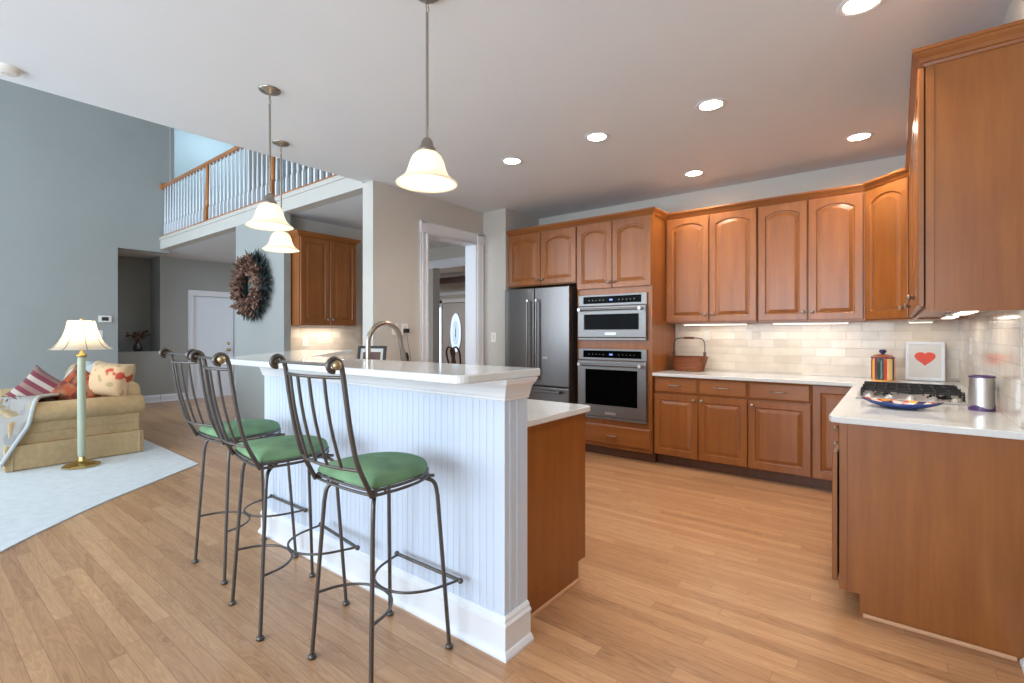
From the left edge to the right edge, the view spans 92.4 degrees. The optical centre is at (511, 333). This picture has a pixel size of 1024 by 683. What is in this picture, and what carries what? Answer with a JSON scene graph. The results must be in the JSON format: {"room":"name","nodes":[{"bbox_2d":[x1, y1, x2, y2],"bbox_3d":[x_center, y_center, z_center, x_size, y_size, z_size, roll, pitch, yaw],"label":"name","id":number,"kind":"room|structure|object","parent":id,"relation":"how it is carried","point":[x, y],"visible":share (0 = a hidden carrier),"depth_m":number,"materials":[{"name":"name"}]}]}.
{"room":"kitchen","nodes":[
{"label":"kitchen","id":0,"kind":"room"},
{"bbox_2d":[0,79,173,388],"bbox_3d":[-8.101,-1.850,6.329,0.240,6.300,6.400,0,0,38],"label":"wall","id":1,"kind":"structure","parent":0,"point":[80,182],"depth_m":7.65,"materials":[{"name":"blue paint"}]},
{"bbox_2d":[98,316,111,321],"bbox_3d":[-6.654,-0.245,8.029,0.027,0.110,0.170,0,0,38],"label":"thermostat","id":2,"kind":"object","parent":1,"relation":"attached to","point":[100,318],"visible":1,"depth_m":8.02,"materials":[{"name":"white plastic"}]},
{"bbox_2d":[118,256,159,395],"bbox_3d":[-7.003,-0.095,9.025,1.350,2.790,1.200,0,0,38],"label":"wall","id":3,"kind":"structure","parent":0,"point":[136,276],"depth_m":9.46,"materials":[{"name":"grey paint"}]},
{"bbox_2d":[125,330,150,350],"bbox_3d":[-7.124,0.125,9.361,0.408,0.411,0.397,0,0,38],"label":"flower vase","id":4,"kind":"object","parent":3,"relation":"on","point":[137,347],"visible":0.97,"depth_m":9.32,"materials":[{"name":"metal"}]},
{"bbox_2d":[156,256,235,400],"bbox_3d":[-5.052,-0.095,11.726,0.200,2.790,5.740,0,0,38],"label":"wall","id":5,"kind":"structure","parent":0,"point":[175,277],"depth_m":9.62,"materials":[{"name":"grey paint"}]},
{"bbox_2d":[144,393,187,402],"bbox_3d":[-6.873,1.230,9.208,0.030,0.140,1.390,0,0,38],"label":"baseboard","id":6,"kind":"structure","parent":5,"relation":"attached to","point":[164,397],"depth_m":9.42,"materials":[{"name":"white paint"}]},
{"bbox_2d":[188,290,235,398],"bbox_3d":[-6.141,0.210,10.145,0.030,2.180,0.972,0,0,38],"label":"trim","id":7,"kind":"structure","parent":5,"relation":"attached to","point":[191,293],"depth_m":9.83,"materials":[{"name":"white paint"}]},
{"bbox_2d":[194,296,232,397],"bbox_3d":[-6.160,0.265,10.162,0.120,2.060,0.762,0,0,38],"label":"door","id":8,"kind":"structure","parent":5,"relation":"in","point":[213,317],"depth_m":10.17,"materials":[{"name":"white paint"}]},
{"bbox_2d":[174,128,245,222],"bbox_3d":[-5.799,-3.380,11.257,2.200,3.240,4.600,0,0,38],"label":"wall","id":9,"kind":"structure","parent":0,"point":[191,150],"depth_m":11.16,"materials":[{"name":"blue paint"}]},
{"bbox_2d":[236,212,290,418],"bbox_3d":[-3.271,-0.095,6.416,1.325,2.790,0.085,0,0,38],"label":"wall","id":10,"kind":"structure","parent":0,"point":[270,334],"depth_m":6.35,"materials":[{"name":"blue paint"}]},
{"bbox_2d":[228,249,271,323],"bbox_3d":[-3.399,-0.617,6.309,1.001,0.992,0.234,0,0,38],"label":"wreath","id":11,"kind":"object","parent":10,"relation":"attached to","point":[250,265],"visible":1,"depth_m":6.23,"materials":[{"name":"brown plant"}]},
{"bbox_2d":[159,175,363,249],"bbox_3d":[-3.800,-1.630,6.855,5.970,0.280,0.155,0,0,38],"label":"trim","id":12,"kind":"structure","parent":10,"relation":"attached to","point":[336,188],"depth_m":5.97,"materials":[{"name":"white paint"}]},
{"bbox_2d":[159,146,336,236],"bbox_3d":[-3.811,-2.181,6.841,5.970,0.962,0.124,0,0,38],"label":"balcony railing","id":13,"kind":"object","parent":12,"relation":"on","point":[207,213],"visible":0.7,"depth_m":7.12,"materials":[{"name":"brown wood"}]},
{"bbox_2d":[246,149,331,205],"bbox_3d":[-2.054,-3.380,9.187,5.950,3.240,3.250,0,0,38],"label":"wall","id":14,"kind":"structure","parent":0,"point":[255,153],"depth_m":10.04,"materials":[{"name":"grey paint"}]},
{"bbox_2d":[118,194,464,277],"bbox_3d":[-2.595,-1.625,10.022,7.970,0.270,8.200,0,0,38],"label":"ceiling","id":15,"kind":"structure","parent":0,"point":[348,212],"depth_m":8.08,"materials":[{"name":"white paint"}]},
{"bbox_2d":[291,217,362,345],"bbox_3d":[-2.457,-0.095,6.796,0.160,2.790,1.515,0,0,38],"label":"wall","id":16,"kind":"structure","parent":0,"point":[296,223],"depth_m":6.96,"materials":[{"name":"grey paint"}]},
{"bbox_2d":[288,229,360,326],"bbox_3d":[-2.443,-0.675,6.350,0.380,1.162,0.892,0,0,38],"label":"wall cabinet","id":17,"kind":"object","parent":16,"relation":"attached to","point":[323,272],"depth_m":6.19,"materials":[{"name":"brown wood"}]},
{"bbox_2d":[291,324,360,358],"bbox_3d":[-2.512,0.130,6.585,0.011,0.540,1.114,0,0,38],"label":"tile","id":18,"kind":"structure","parent":16,"relation":"attached to","point":[346,337],"depth_m":6.63,"materials":[{"name":"beige tile"}]},
{"bbox_2d":[302,337,307,345],"bbox_3d":[-2.678,0.100,6.356,0.008,0.118,0.075,0,0,38],"label":"wall outlet","id":19,"kind":"object","parent":18,"relation":"attached to","point":[304,339],"visible":1,"depth_m":6.35,"materials":[{"name":"white plastic"}]},
{"bbox_2d":[363,180,482,361],"bbox_3d":[-0.940,-0.115,5.595,0.170,2.830,1.660,0,0,38],"label":"wall","id":20,"kind":"structure","parent":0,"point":[392,215],"depth_m":5.11,"materials":[{"name":"grey paint"}]},
{"bbox_2d":[402,323,407,334],"bbox_3d":[-1.134,-0.050,5.201,0.008,0.125,0.085,0,0,38],"label":"wall outlet","id":21,"kind":"object","parent":20,"relation":"attached to","point":[404,325],"visible":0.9,"depth_m":5.19,"materials":[{"name":"white plastic"}]},
{"bbox_2d":[403,329,410,360],"bbox_3d":[-1.105,0.254,5.198,0.042,0.622,0.084,0,0,38],"label":"charger","id":22,"kind":"object","parent":20,"relation":"attached to","point":[404,330],"visible":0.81,"depth_m":5.18,"materials":[{"name":"black plastic"}]},
{"bbox_2d":[419,220,484,364],"bbox_3d":[-0.747,0.029,5.818,0.209,2.542,1.046,0,0,38],"label":"door frame","id":23,"kind":"structure","parent":20,"relation":"attached to","point":[426,228],"depth_m":6.08,"materials":[{"name":"white paint"}]},
{"bbox_2d":[429,245,464,362],"bbox_3d":[-1.496,-0.095,10.592,7.200,2.790,3.850,0,0,38],"label":"wall","id":24,"kind":"structure","parent":0,"point":[454,251],"depth_m":8.60,"materials":[{"name":"grey paint"}]},
{"bbox_2d":[429,257,464,268],"bbox_3d":[-0.894,-1.195,8.163,1.660,0.150,0.035,0,0,38],"label":"trim","id":25,"kind":"structure","parent":24,"relation":"attached to","point":[459,261],"depth_m":8.31,"materials":[{"name":"white paint"}]},
{"bbox_2d":[440,298,464,363],"bbox_3d":[-1.499,0.190,12.789,1.350,2.220,0.090,0,0,38],"label":"door","id":26,"kind":"structure","parent":24,"relation":"in","point":[452,315],"depth_m":12.79,"materials":[{"name":"grey paint"}]},
{"bbox_2d":[440,276,464,284],"bbox_3d":[-0.963,-1.330,11.761,6.000,0.140,0.150,0,0,38],"label":"trim","id":27,"kind":"structure","parent":24,"relation":"attached to","point":[459,279],"depth_m":12.05,"materials":[{"name":"brown wood"}]},
{"bbox_2d":[440,291,464,295],"bbox_3d":[-0.649,-1.060,12.163,6.000,0.080,0.030,0,0,38],"label":"trim","id":28,"kind":"structure","parent":24,"relation":"attached to","point":[459,292],"depth_m":12.85,"materials":[{"name":"white paint"}]},
{"bbox_2d":[0,0,1010,218],"bbox_3d":[-0.747,-1.645,1.979,4.846,0.230,9.000,0,0,38],"label":"ceiling","id":29,"kind":"structure","parent":0,"point":[526,80],"depth_m":2.93,"materials":[{"name":"white paint"}]},
{"bbox_2d":[0,62,21,76],"bbox_3d":[-2.911,-1.514,2.820,0.140,0.033,0.140,0,0,38],"label":"smoke detector","id":30,"kind":"object","parent":29,"relation":"attached to","point":[6,69],"visible":1,"depth_m":2.81,"materials":[{"name":"white plastic"}]},
{"bbox_2d":[245,85,293,230],"bbox_3d":[-1.518,-1.100,3.076,0.276,0.860,0.276,0,0,38],"label":"pendant lamp","id":31,"kind":"object","parent":29,"relation":"hanging from","point":[269,216],"visible":1,"depth_m":3.05,"materials":[{"name":"white glass"}]},
{"bbox_2d":[262,140,299,252],"bbox_3d":[-1.851,-1.100,3.933,0.276,0.860,0.276,0,0,38],"label":"pendant lamp","id":32,"kind":"object","parent":29,"relation":"hanging from","point":[280,241],"visible":0.87,"depth_m":3.90,"materials":[{"name":"white glass"}]},
{"bbox_2d":[396,0,457,192],"bbox_3d":[-0.381,-1.100,2.201,0.276,0.860,0.276,0,0,38],"label":"pendant lamp","id":33,"kind":"object","parent":29,"relation":"hanging from","point":[426,172],"visible":1,"depth_m":2.19,"materials":[{"name":"white glass"}]},
{"bbox_2d":[501,157,522,164],"bbox_3d":[-0.001,-1.526,4.341,0.196,0.005,0.196,0,0,38],"label":"recessed light","id":34,"kind":"object","parent":29,"relation":"in","point":[509,160],"visible":1,"depth_m":4.34,"materials":[{"name":"white paint"}]},
{"bbox_2d":[584,132,609,141],"bbox_3d":[0.659,-1.526,3.812,0.196,0.005,0.196,0,0,38],"label":"recessed light","id":35,"kind":"object","parent":29,"relation":"in","point":[595,136],"visible":1,"depth_m":3.80,"materials":[{"name":"white paint"}]},
{"bbox_2d":[683,170,704,176],"bbox_3d":[1.733,-1.526,4.674,0.196,0.005,0.196,0,0,38],"label":"recessed light","id":36,"kind":"object","parent":29,"relation":"in","point":[693,173],"visible":1,"depth_m":4.67,"materials":[{"name":"white paint"}]},
{"bbox_2d":[695,98,726,111],"bbox_3d":[1.327,-1.526,3.278,0.196,0.005,0.196,0,0,38],"label":"recessed light","id":37,"kind":"object","parent":29,"relation":"in","point":[708,105],"visible":1,"depth_m":3.27,"materials":[{"name":"white paint"}]},
{"bbox_2d":[844,132,873,141],"bbox_3d":[2.692,-1.526,3.811,0.196,0.005,0.196,0,0,38],"label":"recessed light","id":38,"kind":"object","parent":29,"relation":"in","point":[861,136],"visible":1,"depth_m":3.81,"materials":[{"name":"white paint"}]},
{"bbox_2d":[836,0,884,16],"bbox_3d":[1.616,-1.526,2.272,0.196,0.005,0.196,0,0,38],"label":"recessed light","id":39,"kind":"object","parent":29,"relation":"in","point":[846,8],"visible":1,"depth_m":2.29,"materials":[{"name":"white paint"}]},
{"bbox_2d":[483,208,538,365],"bbox_3d":[-0.022,-0.115,6.477,0.530,2.830,0.860,0,0,38],"label":"wall","id":40,"kind":"structure","parent":0,"point":[496,223],"depth_m":6.08,"materials":[{"name":"grey paint"}]},
{"bbox_2d":[491,332,495,341],"bbox_3d":[-0.231,0.040,6.088,0.075,0.118,0.010,0,0,38],"label":"light switch","id":41,"kind":"object","parent":40,"relation":"attached to","point":[493,334],"visible":1,"depth_m":6.08,"materials":[{"name":"white plastic"}]},
{"bbox_2d":[0,395,1023,682],"bbox_3d":[-3.234,1.330,6.905,14.800,0.060,13.900,0,0,38],"label":"floor","id":42,"kind":"structure","parent":0,"point":[686,574],"depth_m":2.35,"materials":[{"name":"brown wood"}]},
{"bbox_2d":[0,439,197,552],"bbox_3d":[-5.884,1.295,3.880,6.250,0.010,5.070,0,0,38],"label":"room carpet","id":43,"kind":"object","parent":42,"relation":"on","point":[33,501],"visible":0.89,"depth_m":4.13,"materials":[{"name":"white carpet"}]},
{"bbox_2d":[0,363,144,471],"bbox_3d":[-5.217,0.825,5.627,2.206,0.923,1.085,0,0,38],"label":"sofa","id":44,"kind":"object","parent":43,"relation":"on","point":[112,422],"visible":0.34,"depth_m":4.98,"materials":[{"name":"beige fabric"}]},
{"bbox_2d":[0,393,59,466],"bbox_3d":[-5.161,0.922,5.181,1.627,0.643,0.529,0,0,38],"label":"quilted throw","id":45,"kind":"object","parent":44,"relation":"on","point":[20,405],"visible":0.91,"depth_m":4.65,"materials":[{"name":"white fabric"}]},
{"bbox_2d":[5,365,61,401],"bbox_3d":[-4.928,0.600,5.144,0.564,0.555,0.175,0,0,-27],"label":"throw pillow","id":46,"kind":"object","parent":44,"relation":"on","point":[38,382],"visible":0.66,"depth_m":5.08,"materials":[{"name":"red fabric"}]},
{"bbox_2d":[64,363,76,377],"bbox_3d":[-5.484,0.606,6.200,0.563,0.500,0.240,0,-14,38],"label":"cushion","id":47,"kind":"object","parent":44,"relation":"on","point":[72,366],"depth_m":6.18,"materials":[{"name":"orange fabric"}]},
{"bbox_2d":[50,364,100,399],"bbox_3d":[-4.605,0.590,5.248,0.555,0.541,0.219,0,0,-12],"label":"throw pillow","id":48,"kind":"object","parent":44,"relation":"on","point":[67,389],"visible":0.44,"depth_m":5.16,"materials":[{"name":"orange fabric"}]},
{"bbox_2d":[65,361,133,381],"bbox_3d":[-4.811,0.512,5.701,1.004,0.376,0.522,0,0,38],"label":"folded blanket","id":49,"kind":"object","parent":44,"relation":"on","point":[89,364],"visible":0.09,"depth_m":5.77,"materials":[{"name":"white fabric"}]},
{"bbox_2d":[89,360,135,396],"bbox_3d":[-4.369,0.500,5.355,0.460,0.433,0.293,0,0,-3],"label":"throw pillow","id":50,"kind":"object","parent":44,"relation":"on","point":[105,378],"visible":0.94,"depth_m":5.25,"materials":[{"name":"fabric"}]},
{"bbox_2d":[48,318,112,469],"bbox_3d":[-4.204,0.564,4.795,0.483,1.444,0.483,0,0,38],"label":"floor lamp","id":51,"kind":"object","parent":43,"relation":"on","point":[81,335],"visible":1,"depth_m":4.76,"materials":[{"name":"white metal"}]},
{"bbox_2d":[76,350,86,356],"bbox_3d":[-4.204,0.156,4.795,0.088,0.140,0.088,0,0,38],"label":"socket","id":52,"kind":"object","parent":51,"relation":"attached to","point":[81,353],"depth_m":4.78,"materials":[{"name":"gold metal"}]},
{"bbox_2d":[159,347,307,584],"bbox_3d":[-1.558,0.686,2.771,0.463,1.228,0.654,0,0,38],"label":"bar stool","id":53,"kind":"object","parent":42,"relation":"on","point":[252,428],"visible":0.76,"depth_m":2.66,"materials":[{"name":"black metal"}]},
{"bbox_2d":[189,350,359,641],"bbox_3d":[-1.105,0.686,2.308,0.654,1.228,0.463,0,0,-45],"label":"bar stool","id":54,"kind":"object","parent":42,"relation":"on","point":[277,449],"visible":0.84,"depth_m":2.19,"materials":[{"name":"black metal"}]},
{"bbox_2d":[269,353,462,682],"bbox_3d":[-0.560,0.686,1.947,0.463,1.228,0.654,0,0,38],"label":"bar stool","id":55,"kind":"object","parent":42,"relation":"on","point":[376,470],"visible":1,"depth_m":1.84,"materials":[{"name":"grey metal"}]},
{"bbox_2d":[258,367,537,662],"bbox_3d":[-1.110,0.740,3.098,0.816,1.120,3.202,0,0,-35],"label":"breakfast bar","id":56,"kind":"object","parent":42,"relation":"on","point":[472,437],"visible":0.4,"depth_m":2.22,"materials":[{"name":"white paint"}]},
{"bbox_2d":[223,350,539,383],"bbox_3d":[-1.174,0.163,3.066,1.128,0.032,3.309,0,0,-33],"label":"countertop","id":57,"kind":"structure","parent":56,"relation":"on","point":[446,373],"depth_m":2.12,"materials":[{"name":"white stone"}]},
{"bbox_2d":[446,346,460,363],"bbox_3d":[-0.903,0.766,9.246,0.566,1.088,0.506,0,0,-42],"label":"dining chair","id":58,"kind":"object","parent":42,"relation":"on","point":[452,350],"visible":0.35,"depth_m":9.06,"materials":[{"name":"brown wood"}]},
{"bbox_2d":[505,286,577,403],"bbox_3d":[0.478,0.385,5.898,0.904,1.830,0.816,0,0,38],"label":"refrigerator","id":59,"kind":"object","parent":42,"relation":"on","point":[541,324],"visible":0.62,"depth_m":5.53,"materials":[{"name":"silver metal"}]},
{"bbox_2d":[527,413,584,618],"bbox_3d":[-0.792,0.859,3.340,1.150,0.882,2.865,0,0,-35],"label":"base cabinet","id":60,"kind":"object","parent":42,"relation":"on","point":[556,448],"visible":0.09,"depth_m":2.40,"materials":[{"name":"brown wood"}]},
{"bbox_2d":[527,399,589,426],"bbox_3d":[-0.781,0.401,3.338,1.163,0.030,2.902,0,0,-36],"label":"countertop","id":61,"kind":"structure","parent":60,"relation":"on","point":[538,411],"depth_m":2.51,"materials":[{"name":"white stone"}]},
{"bbox_2d":[357,346,386,359],"bbox_3d":[-1.138,0.240,3.988,0.240,0.288,0.113,0,0,10],"label":"picture frame","id":62,"kind":"object","parent":61,"relation":"on","point":[377,352],"visible":0.29,"depth_m":3.98,"materials":[{"name":"black wood"}]},
{"bbox_2d":[363,352,380,359],"bbox_3d":[-1.141,0.241,3.970,0.150,0.191,0.043,0,0,10],"label":"photograph","id":63,"kind":"object","parent":62,"relation":"attached to","point":[374,355],"depth_m":3.98},
{"bbox_2d":[365,321,408,360],"bbox_3d":[-0.765,0.150,3.103,0.133,0.471,0.349,0,0,38],"label":"kitchen faucet","id":64,"kind":"object","parent":61,"relation":"on","point":[404,356],"visible":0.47,"depth_m":3.11,"materials":[{"name":"silver metal"}]},
{"bbox_2d":[577,215,674,462],"bbox_3d":[1.241,0.050,5.392,0.857,2.500,0.704,0,0,38],"label":"tall cabinet","id":65,"kind":"object","parent":42,"relation":"on","point":[622,256],"visible":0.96,"depth_m":5.09,"materials":[{"name":"brown wood"}]},
{"bbox_2d":[577,348,647,423],"bbox_3d":[1.020,0.530,5.126,0.784,0.744,0.104,0,0,38],"label":"wall oven","id":66,"kind":"object","parent":65,"relation":"in","point":[617,390],"visible":0.9,"depth_m":5.11,"materials":[{"name":"silver metal"}]},
{"bbox_2d":[577,292,647,339],"bbox_3d":[1.020,-0.177,5.126,0.784,0.482,0.104,0,0,38],"label":"microwave oven","id":67,"kind":"object","parent":65,"relation":"attached to","point":[629,321],"visible":1,"depth_m":5.11,"materials":[{"name":"silver metal"}]},
{"bbox_2d":[654,376,749,476],"bbox_3d":[1.939,0.859,4.878,0.868,0.882,0.656,0,0,38],"label":"base cabinet","id":68,"kind":"object","parent":42,"relation":"on","point":[700,423],"visible":0.96,"depth_m":4.63,"materials":[{"name":"brown wood"}]},
{"bbox_2d":[748,381,812,487],"bbox_3d":[2.475,0.859,4.459,0.490,0.882,0.656,0,0,38],"label":"base cabinet","id":69,"kind":"object","parent":42,"relation":"on","point":[779,414],"visible":0.94,"depth_m":4.23,"materials":[{"name":"brown wood"}]},
{"bbox_2d":[812,384,851,490],"bbox_3d":[3.056,0.859,4.028,0.955,0.882,0.619,0,0,38],"label":"base cabinet","id":70,"kind":"object","parent":42,"relation":"on","point":[825,398],"visible":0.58,"depth_m":4.03,"materials":[{"name":"brown wood"}]},
{"bbox_2d":[832,423,1023,661],"bbox_3d":[2.371,0.859,2.921,0.685,0.882,1.997,0,0,38],"label":"base cabinet","id":71,"kind":"object","parent":42,"relation":"on","point":[928,527],"visible":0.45,"depth_m":2.11,"materials":[{"name":"brown wood"}]},
{"bbox_2d":[652,369,1023,439],"bbox_3d":[1.904,0.401,3.652,2.322,0.030,2.611,0,0,38],"label":"countertop","id":72,"kind":"structure","parent":71,"relation":"on","point":[943,418],"depth_m":2.38,"materials":[{"name":"white stone"}]},
{"bbox_2d":[670,337,707,371],"bbox_3d":[1.849,0.205,5.128,0.364,0.355,0.246,0,0,38],"label":"wicker basket","id":73,"kind":"object","parent":72,"relation":"on","point":[680,363],"visible":1,"depth_m":5.04,"materials":[{"name":"wicker"}]},
{"bbox_2d":[870,349,894,380],"bbox_3d":[3.091,0.258,4.095,0.171,0.257,0.171,0,0,-28],"label":"striped canister","id":74,"kind":"object","parent":72,"relation":"on","point":[882,366],"visible":1,"depth_m":4.03,"materials":[{"name":"ceramic"}]},
{"bbox_2d":[860,396,943,409],"bbox_3d":[2.017,0.361,2.549,0.344,0.047,0.184,0,0,44],"label":"dish","id":75,"kind":"object","parent":72,"relation":"on","point":[889,403],"visible":1,"depth_m":2.52,"materials":[{"name":"blue ceramic"}]},
{"bbox_2d":[855,381,967,405],"bbox_3d":[2.497,0.355,3.087,0.515,0.060,0.760,0,0,38],"label":"gas cooktop","id":76,"kind":"object","parent":72,"relation":"in","point":[948,394],"visible":1,"depth_m":2.97,"materials":[{"name":"metal"}]},
{"bbox_2d":[855,389,967,405],"bbox_3d":[2.497,0.381,3.087,0.515,0.010,0.760,0,0,38],"label":"steel tray","id":77,"kind":"object","parent":76,"relation":"on","point":[951,400],"depth_m":2.87,"materials":[{"name":"metal"}]},
{"bbox_2d":[905,342,944,381],"bbox_3d":[3.421,0.226,4.067,0.252,0.319,0.073,0,0,42],"label":"picture","id":78,"kind":"object","parent":72,"relation":"on","point":[924,361],"visible":1,"depth_m":4.06,"materials":[{"name":"white paper"}]},
{"bbox_2d":[968,375,995,411],"bbox_3d":[2.376,0.298,2.484,0.104,0.176,0.104,0,0,38],"label":"cylinder","id":79,"kind":"object","parent":72,"relation":"on","point":[981,388],"visible":1,"depth_m":2.45,"materials":[{"name":"grey metal"}]},
{"bbox_2d":[539,155,956,381],"bbox_3d":[2.102,-0.115,5.268,4.306,2.830,0.150,0,0,38],"label":"wall","id":80,"kind":"structure","parent":0,"point":[858,173],"depth_m":4.87,"materials":[{"name":"grey paint"}]},
{"bbox_2d":[508,227,576,288],"bbox_3d":[0.523,-0.882,5.955,0.962,0.635,0.700,0,0,38],"label":"upper cabinet","id":81,"kind":"object","parent":80,"relation":"attached to","point":[546,258],"visible":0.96,"depth_m":5.69,"materials":[{"name":"brown wood"}]},
{"bbox_2d":[665,208,759,324],"bbox_3d":[2.038,-0.645,4.992,0.884,1.109,0.355,0,0,38],"label":"upper cabinet","id":82,"kind":"object","parent":80,"relation":"attached to","point":[711,261],"depth_m":4.85,"materials":[{"name":"brown wood"}]},
{"bbox_2d":[758,193,866,323],"bbox_3d":[2.713,-0.645,4.465,0.820,1.109,0.355,0,0,38],"label":"upper cabinet","id":83,"kind":"object","parent":80,"relation":"attached to","point":[811,253],"depth_m":4.33,"materials":[{"name":"brown wood"}]},
{"bbox_2d":[676,320,958,381],"bbox_3d":[2.715,0.128,4.685,2.321,0.515,0.011,0,0,38],"label":"wall tile","id":84,"kind":"structure","parent":80,"relation":"attached to","point":[846,350],"depth_m":4.59,"materials":[{"name":"beige tile"}]},
{"bbox_2d":[702,329,709,340],"bbox_3d":[2.051,0.010,5.192,0.075,0.118,0.008,0,0,38],"label":"wall outlet","id":85,"kind":"object","parent":84,"relation":"attached to","point":[705,332],"visible":1,"depth_m":5.19,"materials":[{"name":"beige plastic"}]},
{"bbox_2d":[745,328,752,339],"bbox_3d":[2.380,0.000,4.934,0.075,0.118,0.008,0,0,38],"label":"wall outlet","id":86,"kind":"object","parent":84,"relation":"attached to","point":[748,331],"visible":1,"depth_m":4.93,"materials":[{"name":"beige plastic"}]},
{"bbox_2d":[1002,0,1023,428],"bbox_3d":[0.993,-0.115,0.474,0.150,2.830,8.770,0,0,38],"label":"wall","id":87,"kind":"structure","parent":0,"point":[1015,12],"depth_m":2.18,"materials":[{"name":"grey paint"}]},
{"bbox_2d":[865,177,962,322],"bbox_3d":[3.193,-0.645,3.921,0.602,1.109,0.620,0,0,38],"label":"upper cabinet","id":88,"kind":"object","parent":87,"relation":"attached to","point":[886,206],"depth_m":3.88,"materials":[{"name":"brown wood"}]},
{"bbox_2d":[904,41,1023,318],"bbox_3d":[2.515,-0.649,2.849,0.368,1.102,1.903,0,0,38],"label":"upper cabinet","id":89,"kind":"object","parent":87,"relation":"attached to","point":[966,170],"depth_m":2.09,"materials":[{"name":"brown wood"}]},
{"bbox_2d":[506,19,1023,236],"bbox_3d":[1.111,-1.220,4.121,4.152,0.071,2.269,0,0,38],"label":"crown molding","id":90,"kind":"structure","parent":89,"relation":"attached to","point":[1010,33],"depth_m":3.81,"materials":[{"name":"brown wood"}]},
{"bbox_2d":[959,310,1023,427],"bbox_3d":[2.856,0.128,2.990,0.011,0.515,2.488,0,0,38],"label":"wall tile","id":91,"kind":"structure","parent":87,"relation":"attached to","point":[997,336],"depth_m":2.42,"materials":[{"name":"beige tile"}]},
{"bbox_2d":[969,337,971,353],"bbox_3d":[3.116,0.080,3.339,0.008,0.118,0.075,0,0,38],"label":"wall outlet","id":92,"kind":"object","parent":91,"relation":"attached to","point":[970,338],"visible":1,"depth_m":3.31,"materials":[{"name":"white plastic"}]},
{"bbox_2d":[1020,658,1023,672],"bbox_3d":[0.185,1.230,-0.414,0.030,0.140,5.955,0,0,38],"label":"baseboard","id":93,"kind":"structure","parent":87,"relation":"attached to","point":[1022,659],"depth_m":1.91,"materials":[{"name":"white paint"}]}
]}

